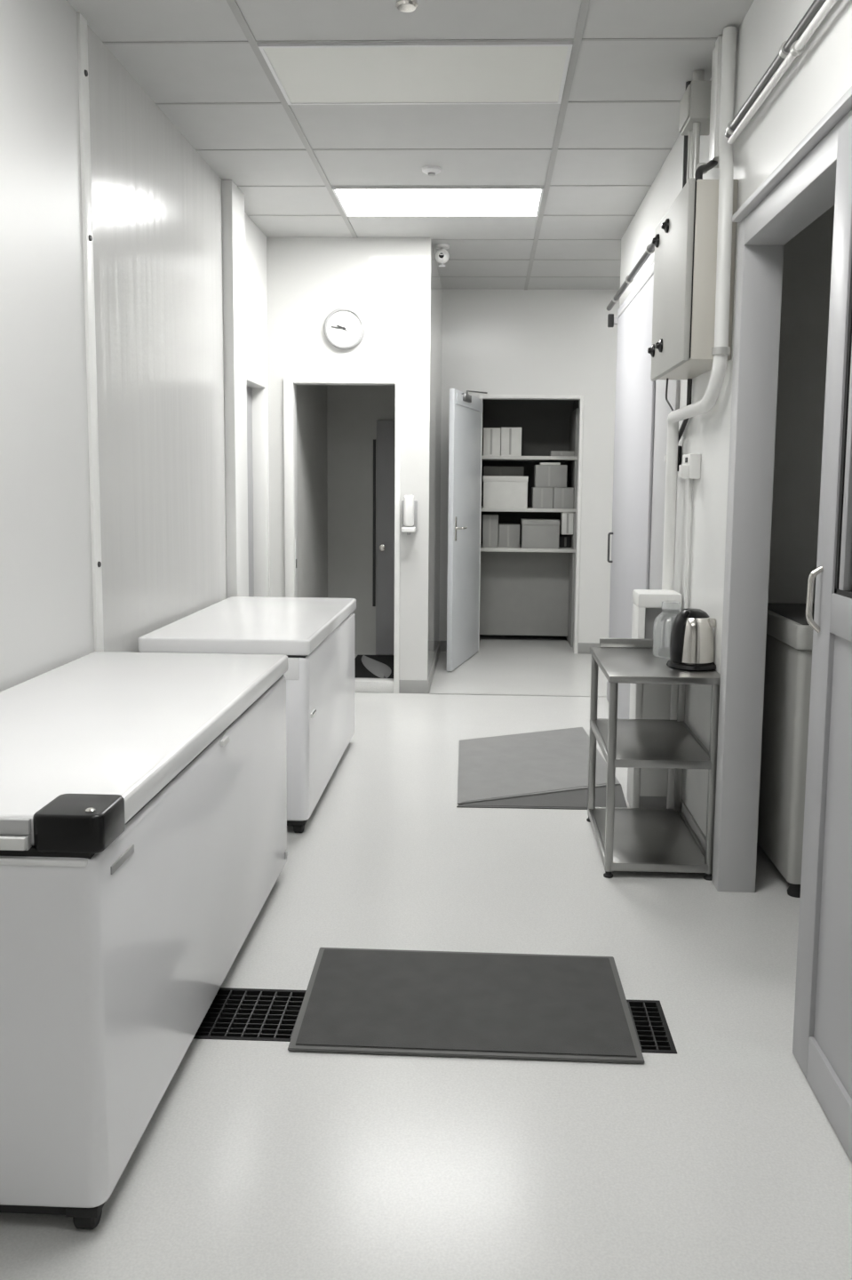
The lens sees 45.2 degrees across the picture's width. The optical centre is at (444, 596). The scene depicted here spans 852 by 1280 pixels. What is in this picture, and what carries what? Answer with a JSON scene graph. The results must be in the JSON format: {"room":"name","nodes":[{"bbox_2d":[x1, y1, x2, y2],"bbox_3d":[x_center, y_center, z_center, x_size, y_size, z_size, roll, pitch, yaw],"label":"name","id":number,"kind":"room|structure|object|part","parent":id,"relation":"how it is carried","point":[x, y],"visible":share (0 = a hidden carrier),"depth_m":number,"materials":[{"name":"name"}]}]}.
{"room":"commercial kitchen corridor","nodes":[
{"label":"commercial kitchen corridor","id":0,"kind":"room"},
{"bbox_2d":[0,0,270,691],"bbox_3d":[-1.391,-0.386,2.606,0.190,2.970,8.350,1,6,2],"label":"wall","id":1,"kind":"structure","parent":0,"point":[157,203],"depth_m":3.76,"materials":[{"name":"paint"}]},
{"bbox_2d":[76,12,103,651],"bbox_3d":[-1.250,-0.499,3.642,0.029,2.970,0.065,1,6,2],"label":"trim","id":2,"kind":"structure","parent":1,"relation":"attached to","point":[82,22],"depth_m":3.58,"materials":[{"name":"metal"}]},
{"bbox_2d":[221,179,248,598],"bbox_3d":[-1.196,-0.719,5.647,0.155,2.970,0.280,1,6,2],"label":"post","id":3,"kind":"object","parent":1,"relation":"attached to","point":[233,198],"visible":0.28,"depth_m":5.52,"materials":[{"name":"paint"}]},
{"bbox_2d":[246,386,254,596],"bbox_3d":[-1.280,-0.301,6.270,0.043,1.992,0.774,1,6,2],"label":"door","id":4,"kind":"structure","parent":1,"relation":"in","point":[249,389],"depth_m":6.54,"materials":[{"name":"paint"}]},
{"bbox_2d":[246,368,269,597],"bbox_3d":[-1.227,-0.331,6.265,0.118,2.065,0.900,1,6,2],"label":"door frame","id":5,"kind":"structure","parent":1,"relation":"attached to","point":[258,383],"depth_m":6.62,"materials":[{"name":"paint"}]},
{"bbox_2d":[296,384,395,655],"bbox_3d":[-0.608,-0.925,7.580,0.887,2.970,1.510,1,6,2],"label":"wall","id":6,"kind":"structure","parent":0,"point":[337,424],"depth_m":8.22,"materials":[{"name":"paint"}]},
{"bbox_2d":[372,439,375,606],"bbox_3d":[-0.567,-0.590,8.288,0.023,1.350,0.012,1,6,2],"label":"trim","id":7,"kind":"structure","parent":6,"relation":"attached to","point":[374,440],"depth_m":8.29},
{"bbox_2d":[376,420,395,655],"bbox_3d":[-0.358,-0.461,8.254,0.387,1.895,0.092,1,6,2],"label":"door","id":8,"kind":"structure","parent":6,"relation":"in","point":[386,429],"depth_m":8.28,"materials":[{"name":"silver metal"}]},
{"bbox_3d":[-0.498,-0.394,8.251,0.052,0.052,0.062,1,6,2],"label":"knob","id":9,"kind":"part","parent":8,"relation":"part of","materials":[{"name":"silver metal"}]},
{"bbox_2d":[266,237,442,679],"bbox_3d":[-0.674,-0.928,7.602,1.222,2.970,1.750,1,6,2],"label":"wall","id":10,"kind":"structure","parent":0,"point":[394,284],"depth_m":6.65,"materials":[{"name":"paint"}]},
{"bbox_2d":[295,539,296,572],"bbox_3d":[-0.993,-0.270,6.851,0.006,0.220,0.050,1,6,2],"label":"strike plate","id":11,"kind":"object","parent":10,"relation":"attached to","point":[295,540],"visible":1,"depth_m":6.84,"materials":[{"name":"white metal"}]},
{"bbox_2d":[283,376,400,693],"bbox_3d":[-0.673,-0.398,6.829,0.767,2.085,0.140,1,6,2],"label":"door frame","id":12,"kind":"structure","parent":10,"relation":"attached to","point":[290,383],"depth_m":6.74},
{"bbox_2d":[323,307,365,349],"bbox_3d":[-0.647,-1.733,6.612,0.264,0.264,0.033,1,6,2],"label":"wall clock","id":13,"kind":"object","parent":10,"relation":"attached to","point":[344,328],"visible":1,"depth_m":6.61,"materials":[{"name":"grey plastic"}]},
{"bbox_2d":[401,495,417,535],"bbox_3d":[-0.231,-0.533,6.694,0.100,0.259,0.105,1,6,2],"label":"soap dispenser","id":14,"kind":"object","parent":10,"relation":"attached to","point":[409,505],"visible":1,"depth_m":6.65,"materials":[{"name":"grey plastic"}]},
{"bbox_2d":[403,495,414,526],"bbox_3d":[-0.231,-0.561,6.682,0.066,0.200,0.078,1,6,2],"label":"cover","id":15,"kind":"object","parent":14,"relation":"on","point":[408,500],"depth_m":6.65,"materials":[{"name":"white plastic"}]},
{"bbox_2d":[399,640,440,693],"bbox_3d":[-0.167,0.511,7.733,0.201,0.090,1.762,1,6,2],"label":"baseboard","id":16,"kind":"structure","parent":10,"relation":"attached to","point":[405,686],"depth_m":6.86,"materials":[{"name":"plastic"}]},
{"bbox_2d":[66,0,754,289],"bbox_3d":[0.585,-2.067,4.029,5.200,0.100,11.900,1,6,2],"label":"ceiling","id":17,"kind":"structure","parent":0,"point":[605,70],"depth_m":4.43,"materials":[{"name":"tile"}]},
{"bbox_2d":[395,0,417,12],"bbox_3d":[-0.120,-1.908,3.259,0.110,0.062,0.110,1,6,2],"label":"sprinkler head","id":18,"kind":"object","parent":17,"relation":"attached to","point":[403,5],"visible":1,"depth_m":3.25},
{"bbox_2d":[102,0,718,289],"bbox_3d":[0.243,-1.933,3.252,3.020,0.007,10.100,1,6,2],"label":"grid","id":19,"kind":"object","parent":17,"relation":"attached to","point":[233,4],"visible":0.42,"depth_m":4.26,"materials":[{"name":"metal"}]},
{"bbox_2d":[257,40,573,104],"bbox_3d":[-0.095,-2.008,3.939,1.128,0.012,0.571,1,6,2],"label":"recessed light","id":20,"kind":"object","parent":17,"relation":"in","point":[423,73],"visible":1,"depth_m":3.90,"materials":[{"name":"white plastic"}]},
{"bbox_2d":[422,165,441,175],"bbox_3d":[-0.063,-2.128,5.125,0.100,0.032,0.100,1,6,2],"label":"smoke detector","id":21,"kind":"object","parent":17,"relation":"attached to","point":[431,170],"visible":1,"depth_m":5.10,"materials":[{"name":"white plastic"}]},
{"bbox_2d":[332,186,543,216],"bbox_3d":[-0.024,-2.202,5.712,1.128,0.012,0.571,1,6,2],"label":"recessed light","id":22,"kind":"object","parent":17,"relation":"in","point":[354,201],"visible":1,"depth_m":5.67,"materials":[{"name":"white plastic"}]},
{"bbox_2d":[435,243,449,267],"bbox_3d":[-0.013,-2.251,6.765,0.100,0.145,0.131,1,6,2],"label":"security camera","id":23,"kind":"object","parent":17,"relation":"attached to","point":[442,255],"visible":1,"depth_m":6.73,"materials":[{"name":"white plastic"}]},
{"bbox_2d":[0,634,851,1279],"bbox_3d":[0.554,0.994,4.366,5.200,0.120,11.900,1,6,2],"label":"floor","id":24,"kind":"structure","parent":0,"point":[717,1157],"depth_m":2.34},
{"bbox_2d":[0,651,288,1229],"bbox_3d":[-0.930,0.689,2.753,0.703,0.811,1.802,1,6,2],"label":"chest freezer","id":25,"kind":"object","parent":24,"relation":"on","point":[143,796],"visible":1,"depth_m":2.10,"materials":[{"name":"white metal"}]},
{"bbox_3d":[-0.929,1.050,2.775,0.590,0.027,1.710,1,6,2],"label":"frame","id":26,"kind":"part","parent":25,"relation":"part of","materials":[{"name":"metal"}]},
{"bbox_3d":[-0.929,0.324,2.728,0.698,0.058,1.774,1,6,2],"label":"lid","id":27,"kind":"part","parent":25,"relation":"part of","materials":[{"name":"plastic"}]},
{"bbox_2d":[137,596,356,832],"bbox_3d":[-0.842,0.477,4.793,0.686,0.788,1.498,1,6,2],"label":"chest freezer","id":28,"kind":"object","parent":24,"relation":"on","point":[316,635],"visible":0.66,"depth_m":4.30,"materials":[{"name":"white metal"}]},
{"bbox_3d":[-0.840,0.116,4.753,0.683,0.062,1.498,1,6,2],"label":"lid","id":29,"kind":"part","parent":28,"relation":"part of","materials":[{"name":"plastic"}]},
{"bbox_2d":[354,677,393,693],"bbox_3d":[-0.670,0.600,6.938,0.669,0.078,0.122,1,6,2],"label":"threshold","id":30,"kind":"object","parent":24,"relation":"on","point":[361,684],"visible":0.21,"depth_m":6.87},
{"bbox_2d":[354,655,393,678],"bbox_3d":[-0.470,0.546,7.755,0.520,0.010,1.150,1,6,2],"label":"doormat","id":31,"kind":"object","parent":24,"relation":"on","point":[361,671],"visible":0.24,"depth_m":7.85,"materials":[{"name":"rubber"}]},
{"bbox_2d":[361,655,391,678],"bbox_3d":[-0.504,0.528,7.755,0.178,0.024,0.907,-1,6,-14],"label":"cleaning cloth","id":32,"kind":"object","parent":31,"relation":"on","point":[380,669],"visible":0.97,"depth_m":7.68,"materials":[{"name":"fabric"}]},
{"bbox_2d":[193,987,677,1053],"bbox_3d":[-0.214,1.124,2.699,1.597,0.032,0.260,1,6,2],"label":"floor drain grate","id":33,"kind":"object","parent":24,"relation":"in","point":[252,1014],"visible":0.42,"depth_m":2.70,"materials":[{"name":"metal"}]},
{"bbox_2d":[288,947,645,1063],"bbox_3d":[0.056,1.095,2.783,0.886,0.010,0.565,1,6,2],"label":"floor mat","id":34,"kind":"object","parent":24,"relation":"on","point":[421,1003],"visible":1,"depth_m":2.73,"materials":[{"name":"grey rubber"}]},
{"bbox_2d":[429,692,607,696],"bbox_3d":[0.495,0.660,6.843,1.192,0.002,0.030,1,6,2],"label":"joint","id":35,"kind":"object","parent":24,"relation":"on","point":[429,692],"visible":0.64,"depth_m":6.84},
{"bbox_2d":[479,408,578,647],"bbox_3d":[0.726,-0.616,9.095,0.845,2.050,0.660,1,6,2],"label":"shelving unit","id":36,"kind":"object","parent":24,"relation":"on","point":[524,591],"visible":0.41,"depth_m":9.17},
{"bbox_3d":[0.317,-0.623,9.121,0.025,2.050,0.640,1,6,2],"label":"panel","id":37,"kind":"part","parent":36,"relation":"part of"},
{"bbox_2d":[482,513,498,547],"bbox_3d":[0.409,-0.584,9.050,0.135,0.280,0.302,1,6,2],"label":"carton","id":38,"kind":"object","parent":36,"relation":"on","point":[490,521],"visible":1,"depth_m":8.90,"materials":[{"name":"cardboard"}]},
{"bbox_2d":[483,427,500,455],"bbox_3d":[0.412,-1.336,8.867,0.145,0.235,0.302,1,6,2],"label":"carton","id":39,"kind":"object","parent":36,"relation":"on","point":[492,436],"visible":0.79,"depth_m":8.72,"materials":[{"name":"cardboard"}]},
{"bbox_2d":[483,466,523,476],"bbox_3d":[0.531,-0.988,9.218,0.355,0.360,0.282,1,6,2],"label":"carton","id":40,"kind":"object","parent":36,"relation":"on","point":[501,471],"visible":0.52,"depth_m":9.06,"materials":[{"name":"cardboard"}]},
{"bbox_2d":[483,475,528,508],"bbox_3d":[0.530,-0.911,8.910,0.387,0.273,0.310,1,6,2],"label":"carton","id":41,"kind":"object","parent":36,"relation":"on","point":[499,492],"visible":1,"depth_m":8.76,"materials":[{"name":"cardboard"}]},
{"bbox_3d":[0.531,-1.022,8.898,0.387,0.048,0.310,1,6,2],"label":"lid","id":42,"kind":"part","parent":41,"relation":"part of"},
{"bbox_2d":[498,523,519,547],"bbox_3d":[0.574,-0.544,9.068,0.185,0.200,0.302,1,6,2],"label":"carton","id":43,"kind":"object","parent":36,"relation":"on","point":[508,533],"visible":0.9,"depth_m":8.92,"materials":[{"name":"cardboard"}]},
{"bbox_2d":[500,427,521,455],"bbox_3d":[0.577,-1.336,8.861,0.175,0.240,0.302,1,6,2],"label":"carton","id":44,"kind":"object","parent":36,"relation":"on","point":[510,437],"visible":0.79,"depth_m":8.71,"materials":[{"name":"cardboard"}]},
{"bbox_2d":[520,518,559,548],"bbox_3d":[0.837,-0.552,8.947,0.327,0.248,0.310,1,6,2],"label":"carton","id":45,"kind":"object","parent":36,"relation":"on","point":[535,532],"visible":1,"depth_m":8.80,"materials":[{"name":"cardboard"}]},
{"bbox_3d":[0.838,-0.651,8.936,0.327,0.048,0.310,1,6,2],"label":"lid","id":46,"kind":"part","parent":45,"relation":"part of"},
{"bbox_2d":[531,487,553,508],"bbox_3d":[0.852,-0.860,8.902,0.175,0.180,0.302,1,6,2],"label":"carton","id":47,"kind":"object","parent":36,"relation":"on","point":[541,497],"visible":0.99,"depth_m":8.75,"materials":[{"name":"cardboard"}]},
{"bbox_2d":[534,464,567,487],"bbox_3d":[0.922,-1.045,8.889,0.270,0.190,0.302,1,6,2],"label":"carton","id":48,"kind":"object","parent":47,"relation":"on","point":[545,476],"visible":0.93,"depth_m":8.74,"materials":[{"name":"cardboard"}]},
{"bbox_2d":[539,462,560,464],"bbox_3d":[0.911,-1.145,8.828,0.170,0.020,0.202,1,6,2],"label":"carton","id":49,"kind":"object","parent":48,"relation":"on","point":[540,463],"visible":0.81,"depth_m":8.73,"materials":[{"name":"cardboard"}]},
{"bbox_2d":[549,450,575,455],"bbox_3d":[1.019,-1.235,8.874,0.200,0.045,0.282,1,6,2],"label":"carton","id":50,"kind":"object","parent":36,"relation":"on","point":[552,452],"visible":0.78,"depth_m":8.74,"materials":[{"name":"cardboard"}]},
{"bbox_2d":[552,487,574,508],"bbox_3d":[1.030,-0.857,8.895,0.170,0.180,0.302,1,6,2],"label":"carton","id":51,"kind":"object","parent":36,"relation":"on","point":[564,497],"visible":0.79,"depth_m":8.75,"materials":[{"name":"cardboard"}]},
{"bbox_2d":[559,535,571,547],"bbox_3d":[1.070,-0.490,9.085,0.097,0.100,0.202,1,6,2],"label":"carton","id":52,"kind":"object","parent":36,"relation":"on","point":[564,540],"visible":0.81,"depth_m":8.99,"materials":[{"name":"cardboard"}]},
{"bbox_2d":[560,512,574,534],"bbox_3d":[1.063,-0.635,8.842,0.097,0.190,0.152,1,6,2],"label":"carton","id":53,"kind":"object","parent":52,"relation":"on","point":[567,518],"visible":0.91,"depth_m":8.77,"materials":[{"name":"cardboard"}]},
{"bbox_3d":[1.136,-0.611,9.090,0.025,2.050,0.640,1,6,2],"label":"panel","id":54,"kind":"part","parent":36,"relation":"part of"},
{"bbox_2d":[457,727,620,804],"bbox_3d":[0.455,0.832,5.195,0.777,0.007,1.483,1,6,2],"label":"ramp","id":55,"kind":"object","parent":24,"relation":"on","point":[553,761],"visible":1,"depth_m":5.08,"materials":[{"name":"metal"}]},
{"bbox_2d":[456,784,627,809],"bbox_3d":[0.443,0.900,4.634,0.764,0.006,0.394,1,6,2],"label":"floor mat","id":56,"kind":"object","parent":24,"relation":"on","point":[578,799],"visible":0.83,"depth_m":4.53,"materials":[{"name":"rubber"}]},
{"bbox_2d":[586,638,720,880],"bbox_3d":[0.789,0.594,3.936,0.404,0.775,0.656,1,6,2],"label":"trolley","id":57,"kind":"object","parent":24,"relation":"on","point":[628,839],"visible":0.93,"depth_m":3.81,"materials":[{"name":"silver metal"}]},
{"bbox_3d":[0.620,0.577,4.253,0.028,0.691,0.028,1,6,2],"label":"leg","id":58,"kind":"part","parent":57,"relation":"part of","materials":[{"name":"silver metal"}]},
{"bbox_3d":[0.595,0.644,3.645,0.028,0.691,0.028,1,6,2],"label":"leg","id":59,"kind":"part","parent":57,"relation":"part of","materials":[{"name":"silver metal"}]},
{"bbox_2d":[592,808,705,863],"bbox_3d":[0.784,0.929,3.976,0.355,0.010,0.630,1,6,2],"label":"shelf","id":60,"kind":"object","parent":57,"relation":"attached to","point":[642,836],"depth_m":3.94,"materials":[{"name":"silver metal"}]},
{"bbox_2d":[594,719,709,759],"bbox_3d":[0.787,0.551,3.934,0.355,0.010,0.630,1,6,2],"label":"shelf","id":61,"kind":"object","parent":57,"relation":"attached to","point":[636,739],"depth_m":3.90,"materials":[{"name":"silver metal"}]},
{"bbox_2d":[590,647,720,685],"bbox_3d":[0.793,0.259,3.897,0.404,0.026,0.652,1,6,2],"label":"shelf","id":62,"kind":"object","parent":57,"relation":"attached to","point":[620,665],"depth_m":3.70,"materials":[{"name":"silver metal"}]},
{"bbox_2d":[653,600,681,658],"bbox_3d":[0.888,0.127,4.005,0.132,0.214,0.132,1,6,2],"label":"plastic bottle","id":63,"kind":"object","parent":57,"relation":"on","point":[663,623],"visible":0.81,"depth_m":3.96,"materials":[{"name":"plastic"}]},
{"bbox_3d":[0.978,0.582,4.239,0.028,0.691,0.028,1,6,2],"label":"leg","id":64,"kind":"part","parent":57,"relation":"part of","materials":[{"name":"silver metal"}]},
{"bbox_2d":[666,608,716,671],"bbox_3d":[0.918,0.152,3.765,0.190,0.216,0.190,1,6,2],"label":"electric kettle","id":65,"kind":"object","parent":57,"relation":"on","point":[692,639],"visible":0.99,"depth_m":3.71,"materials":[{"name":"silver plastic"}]},
{"bbox_3d":[0.880,0.140,3.789,0.077,0.188,0.165,5,7,32],"label":"handle","id":66,"kind":"part","parent":65,"relation":"part of","materials":[{"name":"black plastic"}]},
{"bbox_3d":[0.919,0.061,3.755,0.110,0.032,0.110,1,6,2],"label":"lid","id":67,"kind":"part","parent":65,"relation":"part of","materials":[{"name":"black plastic"}]},
{"bbox_3d":[0.978,0.096,3.735,0.028,0.032,0.040,3,7,22],"label":"spout","id":68,"kind":"part","parent":65,"relation":"part of","materials":[{"name":"silver metal"}]},
{"bbox_3d":[0.954,0.649,3.631,0.028,0.691,0.028,1,6,2],"label":"leg","id":69,"kind":"part","parent":57,"relation":"part of","materials":[{"name":"silver metal"}]},
{"bbox_2d":[626,589,681,808],"bbox_3d":[0.896,0.454,4.380,0.181,0.957,0.177,1,6,2],"label":"water dispenser","id":70,"kind":"object","parent":24,"relation":"on","point":[647,788],"visible":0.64,"depth_m":4.32,"materials":[{"name":"white plastic"}]},
{"bbox_3d":[0.898,0.186,4.339,0.115,0.300,0.010,1,6,2],"label":"panel","id":71,"kind":"part","parent":70,"relation":"part of","materials":[{"name":"grey plastic"}]},
{"bbox_3d":[0.892,0.595,4.320,0.117,0.510,0.016,1,6,2],"label":"panel","id":72,"kind":"part","parent":70,"relation":"part of","materials":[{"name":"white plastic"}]},
{"bbox_2d":[757,602,815,897],"bbox_3d":[1.520,0.534,3.753,0.675,0.948,0.660,1,6,2],"label":"chest freezer","id":73,"kind":"object","parent":24,"relation":"on","point":[789,641],"visible":0.48,"depth_m":3.56,"materials":[{"name":"white metal"}]},
{"bbox_3d":[1.525,0.107,3.706,0.675,0.083,0.660,1,6,2],"label":"lid","id":74,"kind":"part","parent":73,"relation":"part of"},
{"bbox_2d":[439,288,619,643],"bbox_3d":[0.931,-1.007,8.460,1.918,2.970,0.100,1,6,2],"label":"wall","id":75,"kind":"structure","parent":0,"point":[495,341],"depth_m":8.33,"materials":[{"name":"paint"}]},
{"bbox_2d":[447,388,487,671],"bbox_3d":[0.215,-0.539,7.985,0.147,2.114,0.970,2,6,14],"label":"door","id":76,"kind":"structure","parent":75,"relation":"in","point":[466,410],"depth_m":7.85,"materials":[{"name":"wood"}]},
{"bbox_3d":[0.125,-0.506,7.630,0.064,0.180,0.125,2,6,14],"label":"lever handle","id":77,"kind":"part","parent":76,"relation":"part of","materials":[{"name":"silver metal"}]},
{"bbox_3d":[0.200,-1.493,7.896,0.012,0.075,0.910,2,6,14],"label":"rail","id":78,"kind":"part","parent":76,"relation":"part of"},
{"bbox_2d":[440,640,599,654],"bbox_3d":[0.921,0.431,8.562,1.905,0.090,0.012,1,6,2],"label":"baseboard","id":79,"kind":"structure","parent":75,"relation":"attached to","point":[582,647],"depth_m":8.55,"materials":[{"name":"plastic"}]},
{"bbox_2d":[477,394,583,653],"bbox_3d":[0.704,-0.592,8.512,0.855,2.130,0.125,1,6,2],"label":"door frame","id":80,"kind":"structure","parent":75,"relation":"attached to","point":[580,398],"depth_m":8.42,"materials":[{"name":"paint"}]},
{"bbox_2d":[480,399,579,636],"bbox_3d":[0.729,-1.067,8.995,0.995,2.970,0.940,1,6,2],"label":"wall","id":81,"kind":"structure","parent":0,"point":[545,425],"depth_m":9.35,"materials":[{"name":"paint"}]},
{"bbox_2d":[619,0,851,835],"bbox_3d":[1.003,-0.355,2.539,0.100,2.970,8.400,1,6,2],"label":"wall","id":82,"kind":"structure","parent":0,"point":[818,78],"depth_m":3.63,"materials":[{"name":"paint"}]},
{"bbox_2d":[608,313,617,327],"bbox_3d":[1.083,-1.750,6.498,0.085,0.080,0.065,1,6,2],"label":"door rail stop","id":83,"kind":"object","parent":82,"relation":"attached to","point":[612,321],"visible":0.77,"depth_m":6.47,"materials":[{"name":"metal"}]},
{"bbox_3d":[1.091,-1.750,6.500,0.070,0.040,0.060,1,6,2],"label":"arm","id":84,"kind":"part","parent":83,"relation":"part of"},
{"bbox_2d":[607,241,655,311],"bbox_3d":[1.030,-1.752,5.455,0.044,0.044,2.500,1,6,2],"label":"sliding door rail","id":85,"kind":"object","parent":82,"relation":"attached to","point":[651,248],"visible":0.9,"depth_m":5.59,"materials":[{"name":"metal"}]},
{"bbox_2d":[607,262,655,719],"bbox_3d":[1.038,-0.485,5.820,0.047,2.488,1.450,1,6,2],"label":"door","id":86,"kind":"structure","parent":82,"relation":"in","point":[635,408],"depth_m":5.71,"materials":[{"name":"white metal"}]},
{"bbox_3d":[1.054,-0.310,6.488,0.033,0.194,0.014,1,6,2],"label":"pull handle","id":87,"kind":"part","parent":86,"relation":"part of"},
{"bbox_2d":[607,681,712,875],"bbox_3d":[1.035,0.796,5.256,0.012,0.090,3.250,1,6,2],"label":"baseboard","id":88,"kind":"structure","parent":82,"relation":"attached to","point":[697,830],"depth_m":4.02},
{"bbox_2d":[648,379,680,589],"bbox_3d":[1.062,-0.494,5.551,0.018,2.410,2.020,1,6,2],"label":"wall panel","id":89,"kind":"object","parent":82,"relation":"attached to","point":[662,408],"depth_m":4.88,"materials":[{"name":"paint"}]},
{"bbox_2d":[664,445,681,471],"bbox_3d":[0.996,-0.601,4.457,0.067,0.110,0.065,1,6,2],"label":"switch","id":90,"kind":"object","parent":82,"relation":"attached to","point":[679,446],"visible":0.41,"depth_m":4.42,"materials":[{"name":"black plastic"}]},
{"bbox_2d":[681,479,693,793],"bbox_3d":[0.999,0.182,4.239,0.020,1.332,0.020,1,6,2],"label":"conduit","id":91,"kind":"object","parent":82,"relation":"attached to","point":[691,481],"visible":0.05,"depth_m":4.19,"materials":[{"name":"white plastic"}]},
{"bbox_2d":[679,453,701,479],"bbox_3d":[0.979,-0.523,4.112,0.075,0.100,0.160,1,6,2],"label":"box","id":92,"kind":"object","parent":82,"relation":"attached to","point":[691,468],"visible":1,"depth_m":4.04,"materials":[{"name":"white plastic"}]},
{"bbox_2d":[648,177,738,380],"bbox_3d":[0.919,-1.164,3.873,0.194,0.613,0.700,1,6,2],"label":"electrical cabinet","id":93,"kind":"object","parent":82,"relation":"attached to","point":[685,239],"visible":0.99,"depth_m":3.56,"materials":[{"name":"beige metal"}]},
{"bbox_3d":[0.844,-1.004,4.175,0.026,0.054,0.053,1,6,2],"label":"knob","id":94,"kind":"part","parent":93,"relation":"part of","materials":[{"name":"black plastic"}]},
{"bbox_3d":[0.848,-1.429,4.108,0.026,0.054,0.053,1,6,2],"label":"knob","id":95,"kind":"part","parent":93,"relation":"part of","materials":[{"name":"black plastic"}]},
{"bbox_3d":[0.837,-0.978,3.987,0.026,0.054,0.053,1,6,2],"label":"knob","id":96,"kind":"part","parent":93,"relation":"part of","materials":[{"name":"black plastic"}]},
{"bbox_3d":[0.839,-1.410,3.889,0.026,0.054,0.053,1,6,2],"label":"knob","id":97,"kind":"part","parent":93,"relation":"part of","materials":[{"name":"black plastic"}]},
{"bbox_2d":[665,378,673,410],"bbox_3d":[0.961,-0.859,4.357,0.012,0.112,0.335,2,7,17],"label":"power cable","id":98,"kind":"object","parent":93,"relation":"attached to","point":[667,387],"visible":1,"depth_m":4.22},
{"bbox_3d":[0.860,-1.165,3.875,0.023,0.613,0.700,1,6,2],"label":"door","id":99,"kind":"part","parent":93,"relation":"part of","materials":[{"name":"metal"}]},
{"bbox_2d":[678,378,692,442],"bbox_3d":[1.013,-0.773,4.332,0.033,0.273,0.233,0,6,-2],"label":"power cable","id":100,"kind":"object","parent":93,"relation":"attached to","point":[690,380],"visible":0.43,"depth_m":4.21,"materials":[{"name":"rubber"}]},
{"bbox_2d":[682,80,691,188],"bbox_3d":[0.955,-1.744,4.019,0.028,0.528,0.028,1,6,2],"label":"conduit","id":101,"kind":"object","parent":93,"relation":"attached to","point":[686,137],"visible":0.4,"depth_m":4.01,"materials":[{"name":"plastic"}]},
{"bbox_2d":[687,129,693,181],"bbox_3d":[0.950,-1.631,3.941,0.028,0.320,0.028,1,6,2],"label":"conduit","id":102,"kind":"object","parent":93,"relation":"attached to","point":[691,132],"visible":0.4,"depth_m":3.92,"materials":[{"name":"plastic"}]},
{"bbox_2d":[691,121,701,178],"bbox_3d":[0.947,-1.621,3.852,0.028,0.320,0.028,1,6,2],"label":"conduit","id":103,"kind":"object","parent":93,"relation":"attached to","point":[696,141],"visible":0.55,"depth_m":3.83,"materials":[{"name":"plastic"}]},
{"bbox_2d":[695,160,718,181],"bbox_3d":[0.920,-1.502,3.630,0.052,0.135,0.165,5,8,35],"label":"conduit","id":104,"kind":"object","parent":93,"relation":"attached to","point":[702,168],"visible":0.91,"depth_m":3.60,"materials":[{"name":"plastic"}]},
{"bbox_2d":[679,69,711,135],"bbox_3d":[0.967,-1.887,3.867,0.118,0.214,0.190,1,6,2],"label":"junction box","id":105,"kind":"object","parent":82,"relation":"attached to","point":[695,104],"visible":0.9,"depth_m":3.79,"materials":[{"name":"metal"}]},
{"bbox_2d":[662,25,737,590],"bbox_3d":[0.966,-0.558,3.954,0.078,2.865,0.914,1,6,2],"label":"drain pipe","id":106,"kind":"object","parent":82,"relation":"attached to","point":[721,351],"visible":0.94,"depth_m":3.51,"materials":[{"name":"white plastic"}]},
{"bbox_2d":[708,35,722,167],"bbox_3d":[0.988,-1.765,3.658,0.056,0.409,0.130,1,6,2],"label":"conduit","id":107,"kind":"object","parent":82,"relation":"attached to","point":[717,52],"visible":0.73,"depth_m":3.62,"materials":[{"name":"white plastic"}]},
{"bbox_2d":[725,0,826,137],"bbox_3d":[0.923,-1.447,2.261,0.040,0.040,2.480,1,6,2],"label":"conduit","id":108,"kind":"object","parent":82,"relation":"attached to","point":[815,7],"visible":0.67,"depth_m":2.89,"materials":[{"name":"metal"}]},
{"bbox_2d":[712,109,851,892],"bbox_3d":[0.986,0.007,2.400,0.130,2.280,2.245,1,6,2],"label":"door frame","id":109,"kind":"structure","parent":82,"relation":"attached to","point":[808,191],"depth_m":3.41,"materials":[{"name":"paint"}]},
{"bbox_2d":[728,0,837,143],"bbox_3d":[0.922,-1.408,2.245,0.034,0.034,2.440,1,6,2],"label":"conduit","id":110,"kind":"object","parent":82,"relation":"attached to","point":[798,46],"visible":1,"depth_m":2.80,"materials":[{"name":"white galvanised steel"}]},
{"bbox_2d":[732,86,851,222],"bbox_3d":[0.911,-1.074,1.819,0.050,0.021,3.120,1,6,2],"label":"door track","id":111,"kind":"object","parent":82,"relation":"attached to","point":[844,106],"visible":0.73,"depth_m":2.68,"materials":[{"name":"metal"}]},
{"bbox_2d":[792,116,851,1161],"bbox_3d":[0.851,0.106,1.830,0.067,2.194,1.180,1,6,2],"label":"door","id":112,"kind":"structure","parent":82,"relation":"in","point":[822,1042],"depth_m":2.29,"materials":[{"name":"grey painted metal"},{"name":"glass"},{"name":"black rubber"}]},
{"bbox_3d":[0.859,0.007,2.368,0.038,0.156,0.014,1,6,2],"label":"pull handle","id":113,"kind":"part","parent":112,"relation":"part of","materials":[{"name":"silver metal"}]},
{"bbox_3d":[0.862,0.611,1.885,0.010,0.960,0.950,1,6,2],"label":"panel","id":114,"kind":"part","parent":112,"relation":"part of","materials":[{"name":"metal"}]},
{"bbox_3d":[0.875,-0.417,1.772,0.006,0.910,0.920,1,6,2],"label":"glass pane","id":115,"kind":"part","parent":112,"relation":"part of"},
{"bbox_2d":[768,205,834,603],"bbox_3d":[1.926,-0.336,2.453,1.750,2.970,3.300,1,6,2],"label":"wall","id":116,"kind":"structure","parent":0,"point":[807,265],"depth_m":4.01,"materials":[{"name":"paint"}]}
]}

